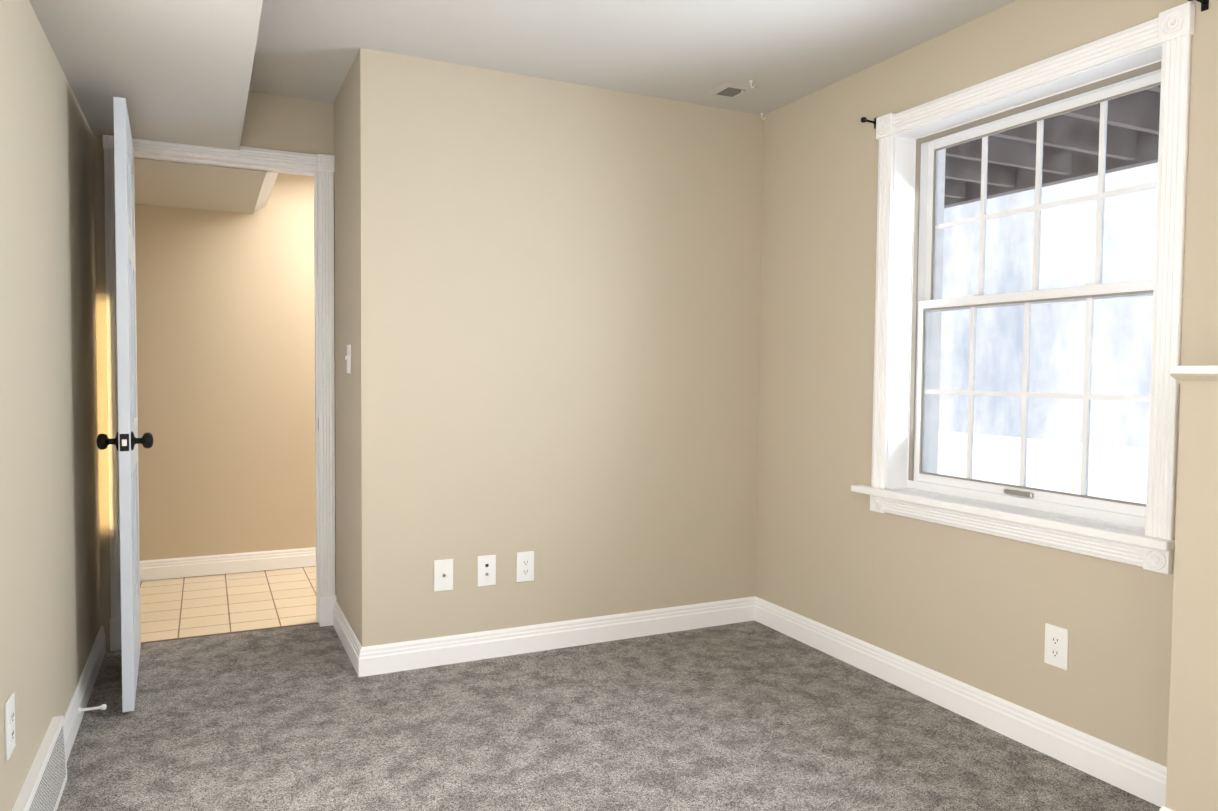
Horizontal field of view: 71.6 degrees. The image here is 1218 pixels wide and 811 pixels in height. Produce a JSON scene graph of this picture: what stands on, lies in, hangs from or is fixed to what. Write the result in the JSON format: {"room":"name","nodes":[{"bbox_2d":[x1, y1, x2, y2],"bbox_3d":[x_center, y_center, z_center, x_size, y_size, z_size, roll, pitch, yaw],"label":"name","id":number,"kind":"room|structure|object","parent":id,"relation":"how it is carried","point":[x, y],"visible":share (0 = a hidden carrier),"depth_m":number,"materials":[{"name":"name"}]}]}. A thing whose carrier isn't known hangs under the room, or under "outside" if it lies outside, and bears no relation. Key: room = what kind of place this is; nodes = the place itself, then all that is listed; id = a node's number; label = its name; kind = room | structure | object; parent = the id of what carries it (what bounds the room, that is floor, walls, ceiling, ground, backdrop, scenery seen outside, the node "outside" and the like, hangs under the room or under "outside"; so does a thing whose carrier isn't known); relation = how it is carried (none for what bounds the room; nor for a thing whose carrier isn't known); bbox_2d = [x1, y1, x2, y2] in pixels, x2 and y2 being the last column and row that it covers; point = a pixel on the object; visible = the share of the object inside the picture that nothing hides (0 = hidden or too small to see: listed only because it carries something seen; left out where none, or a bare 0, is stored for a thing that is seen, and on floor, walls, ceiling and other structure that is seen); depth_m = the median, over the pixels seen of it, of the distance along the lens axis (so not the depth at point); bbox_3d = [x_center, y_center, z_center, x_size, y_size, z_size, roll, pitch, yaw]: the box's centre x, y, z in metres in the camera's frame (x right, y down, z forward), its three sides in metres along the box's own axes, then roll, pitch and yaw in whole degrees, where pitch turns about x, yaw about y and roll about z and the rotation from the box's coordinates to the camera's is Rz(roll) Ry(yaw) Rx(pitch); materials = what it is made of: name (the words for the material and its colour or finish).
{"room":"empty bedroom","nodes":[
{"label":"empty bedroom","id":0,"kind":"room"},
{"bbox_2d":[0,0,100,810],"bbox_3d":[-1.158,-0.075,1.336,0.140,2.375,4.860,-1,3,-26],"label":"wall","id":1,"kind":"structure","parent":0,"point":[50,598],"depth_m":2.30,"materials":[{"name":"beige paint"}]},
{"bbox_2d":[4,692,15,760],"bbox_3d":[-1.318,0.705,1.860,0.009,0.125,0.078,-1,3,-26],"label":"duplex electrical outlet","id":2,"kind":"object","parent":1,"relation":"attached to","point":[9,716],"visible":1,"depth_m":1.84,"materials":[{"name":"white plastic"}]},
{"bbox_2d":[12,715,66,810],"bbox_3d":[-1.396,0.989,2.057,0.032,0.186,0.760,-1,3,-26],"label":"air vent","id":3,"kind":"object","parent":1,"relation":"in","point":[43,786],"visible":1,"depth_m":2.17,"materials":[{"name":"white metal"}]},
{"bbox_2d":[64,625,105,761],"bbox_3d":[-1.103,1.055,1.426,0.016,0.110,4.605,-1,3,-26],"label":"baseboard","id":4,"kind":"structure","parent":1,"relation":"attached to","point":[82,694],"depth_m":2.89,"materials":[{"name":"white wood"}]},
{"bbox_2d":[78,704,105,714],"bbox_3d":[-1.691,0.993,2.765,0.078,0.026,0.026,-1,3,-26],"label":"doorstop","id":5,"kind":"object","parent":1,"relation":"attached to","point":[101,707],"visible":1,"depth_m":2.76,"materials":[{"name":"white metal"}]},
{"bbox_2d":[29,0,262,149],"bbox_3d":[-0.847,-1.135,1.451,0.540,0.262,4.605,-1,3,-26],"label":"ceiling","id":6,"kind":"structure","parent":0,"point":[176,71],"depth_m":2.59,"materials":[{"name":"grey paint"}]},
{"bbox_2d":[134,157,277,213],"bbox_3d":[-2.622,-1.223,3.912,1.990,0.315,1.140,-1,3,-26],"label":"ceiling soffit","id":7,"kind":"structure","parent":0,"point":[187,185],"depth_m":4.12,"materials":[{"name":"grey paint"}]},
{"bbox_2d":[94,91,335,649],"bbox_3d":[-1.760,-0.175,3.675,1.072,2.375,0.115,-1,3,-26],"label":"wall","id":8,"kind":"structure","parent":0,"point":[284,123],"depth_m":3.65,"materials":[{"name":"beige paint"}]},
{"bbox_2d":[96,97,153,711],"bbox_3d":[-1.791,-0.005,3.175,0.170,2.046,0.834,-1,3,-26],"label":"door","id":9,"kind":"structure","parent":8,"relation":"in","point":[126,440],"depth_m":2.83,"materials":[{"name":"white paint"}]},
{"bbox_2d":[103,135,335,650],"bbox_3d":[-1.680,-0.056,3.712,0.899,2.135,0.160,-1,3,-26],"label":"door frame","id":10,"kind":"structure","parent":8,"relation":"attached to","point":[323,165],"depth_m":3.78,"materials":[{"name":"white wood"}]},
{"bbox_2d":[141,622,317,643],"bbox_3d":[-1.686,1.010,3.749,0.765,0.004,0.015,-1,3,-26],"label":"trim","id":11,"kind":"structure","parent":8,"relation":"attached to","point":[228,633],"depth_m":3.74,"materials":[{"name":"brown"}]},
{"bbox_2d":[135,173,315,560],"bbox_3d":[-1.923,-0.230,4.990,4.402,2.375,0.120,-1,3,-26],"label":"wall","id":12,"kind":"structure","parent":0,"point":[225,317],"depth_m":4.81,"materials":[{"name":"beige paint"}]},
{"bbox_2d":[140,547,315,580],"bbox_3d":[-1.966,0.905,4.944,4.022,0.110,0.016,-1,3,-26],"label":"baseboard","id":13,"kind":"structure","parent":12,"relation":"attached to","point":[159,569],"depth_m":4.83,"materials":[{"name":"white wood"}]},
{"bbox_2d":[140,566,316,641],"bbox_3d":[-1.732,1.034,4.455,4.222,0.096,1.310,-1,3,-26],"label":"floor","id":14,"kind":"structure","parent":0,"point":[172,608],"depth_m":4.25,"materials":[{"name":"beige tile"}]},
{"bbox_2d":[334,48,762,646],"bbox_3d":[-0.179,-0.176,4.028,2.085,2.375,0.841,-1,3,-26],"label":"wall","id":15,"kind":"structure","parent":0,"point":[546,310],"depth_m":3.52,"materials":[{"name":"beige paint"}]},
{"bbox_2d":[333,602,361,676],"bbox_3d":[-1.103,0.969,3.550,0.016,0.110,0.716,-1,3,-26],"label":"baseboard return","id":16,"kind":"object","parent":15,"relation":"attached to","point":[350,642],"visible":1,"depth_m":3.50,"materials":[{"name":"white wood"}]},
{"bbox_2d":[345,345,350,373],"bbox_3d":[-1.069,-0.190,3.452,0.017,0.118,0.072,-1,3,-26],"label":"light switch","id":17,"kind":"object","parent":15,"relation":"attached to","point":[348,357],"visible":1,"depth_m":3.44,"materials":[{"name":"white plastic"}]},
{"bbox_2d":[434,559,452,591],"bbox_3d":[-0.657,0.677,3.362,0.078,0.125,0.016,-1,3,-26],"label":"outlet","id":18,"kind":"object","parent":15,"relation":"attached to","point":[443,575],"visible":1,"depth_m":3.36,"materials":[{"name":"white plastic"}]},
{"bbox_2d":[477,555,495,586],"bbox_3d":[-0.497,0.673,3.439,0.078,0.125,0.016,-1,3,-26],"label":"outlet","id":19,"kind":"object","parent":15,"relation":"attached to","point":[486,570],"visible":1,"depth_m":3.44,"materials":[{"name":"white plastic"}]},
{"bbox_2d":[516,551,533,581],"bbox_3d":[-0.347,0.671,3.514,0.078,0.125,0.009,-1,3,-26],"label":"outlet","id":20,"kind":"object","parent":15,"relation":"attached to","point":[525,567],"visible":1,"depth_m":3.51,"materials":[{"name":"white plastic"}]},
{"bbox_2d":[359,596,754,676],"bbox_3d":[-0.129,0.974,3.628,1.841,0.110,0.016,-1,3,-26],"label":"baseboard","id":21,"kind":"structure","parent":15,"relation":"attached to","point":[407,655],"depth_m":3.56,"materials":[{"name":"white wood"}]},
{"bbox_2d":[57,620,1160,810],"bbox_3d":[0.121,1.150,1.930,3.057,0.100,4.850,-1,3,-26],"label":"floor carpet","id":22,"kind":"object","parent":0,"point":[753,715],"depth_m":2.71,"materials":[{"name":"grey carpet"}]},
{"bbox_2d":[249,0,1016,114],"bbox_3d":[-0.057,-1.352,2.504,3.157,0.100,6.120,-1,3,-26],"label":"ceiling","id":23,"kind":"structure","parent":0,"point":[780,53],"depth_m":3.06,"materials":[{"name":"grey paint"}]},
{"bbox_2d":[700,82,759,101],"bbox_3d":[0.517,-1.337,3.614,0.170,0.009,0.205,-1,3,-26],"label":"ceiling vent","id":24,"kind":"object","parent":23,"relation":"in","point":[729,92],"visible":1,"depth_m":3.61,"materials":[{"name":"white metal"}]},
{"bbox_2d":[755,0,1217,766],"bbox_3d":[1.692,-0.087,2.231,0.260,2.375,4.019,-1,3,-26],"label":"wall","id":25,"kind":"structure","parent":0,"point":[979,610],"depth_m":3.14,"materials":[{"name":"beige paint"}]},
{"bbox_2d":[861,117,877,128],"bbox_3d":[1.004,-1.096,3.262,0.072,0.040,0.022,-1,3,-26],"label":"curtain rod bracket","id":26,"kind":"object","parent":25,"relation":"attached to","point":[863,119],"visible":0.85,"depth_m":3.26,"materials":[{"name":"black metal"}]},
{"bbox_2d":[754,596,1166,806],"bbox_3d":[1.131,1.006,3.108,0.016,0.110,2.042,-1,3,-26],"label":"baseboard","id":27,"kind":"structure","parent":25,"relation":"attached to","point":[1130,772],"depth_m":2.82,"materials":[{"name":"white wood"}]},
{"bbox_2d":[851,2,1194,573],"bbox_3d":[1.369,-0.327,2.845,0.308,1.517,1.226,-1,3,-26],"label":"window","id":28,"kind":"structure","parent":25,"relation":"in","point":[911,306],"depth_m":2.79,"materials":[{"name":"white wood"}]},
{"bbox_2d":[1044,623,1068,669],"bbox_3d":[1.376,0.742,2.599,0.009,0.125,0.078,-1,3,-26],"label":"duplex electrical outlet","id":29,"kind":"object","parent":25,"relation":"attached to","point":[1056,646],"visible":1,"depth_m":2.59,"materials":[{"name":"white plastic"}]},
{"bbox_2d":[1187,0,1208,11],"bbox_3d":[1.520,-1.048,2.183,0.072,0.040,0.022,-1,3,-26],"label":"curtain rod bracket","id":30,"kind":"object","parent":25,"relation":"attached to","point":[1204,5],"visible":1,"depth_m":2.19,"materials":[{"name":"black metal"}]},
{"bbox_2d":[1166,374,1217,810],"bbox_3d":[1.868,0.549,1.298,0.237,1.182,1.854,-1,3,-26],"label":"wall bump-out","id":31,"kind":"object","parent":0,"point":[1192,771],"visible":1,"depth_m":2.03,"materials":[{"name":"beige paint"}]},
{"bbox_2d":[1159,806,1173,810],"bbox_3d":[1.765,1.086,1.272,0.016,0.110,1.853,-1,3,-26],"label":"baseboard","id":32,"kind":"structure","parent":31,"relation":"attached to","point":[1164,808],"depth_m":2.09,"materials":[{"name":"white wood"}]},
{"bbox_2d":[1171,365,1217,373],"bbox_3d":[1.871,-0.051,1.269,0.247,0.020,1.847,-1,3,-26],"label":"trim","id":33,"kind":"structure","parent":31,"relation":"on","point":[1210,369],"depth_m":2.00,"materials":[{"name":"white wood"}]},
{"label":"outside","id":34,"kind":"structure","parent":0,"visible":0},
{"bbox_2d":[938,431,1147,503],"bbox_3d":[13.444,0.970,9.760,27.418,0.100,30.000,-1,3,-26],"label":"ground","id":35,"kind":"structure","parent":34,"point":[1067,457],"depth_m":11.33,"materials":[{"name":"white"}]},
{"bbox_2d":[944,85,1160,207],"bbox_3d":[2.271,-0.314,4.085,2.388,2.690,10.500,-1,3,-26],"label":"deck","id":36,"kind":"object","parent":35,"relation":"on","point":[995,175],"depth_m":4.87,"materials":[{"name":"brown wood"}]},
{"bbox_2d":[939,163,1157,448],"bbox_3d":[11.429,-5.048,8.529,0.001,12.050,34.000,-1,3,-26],"label":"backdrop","id":37,"kind":"structure","parent":34,"point":[1059,312],"depth_m":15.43,"materials":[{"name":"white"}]}
]}

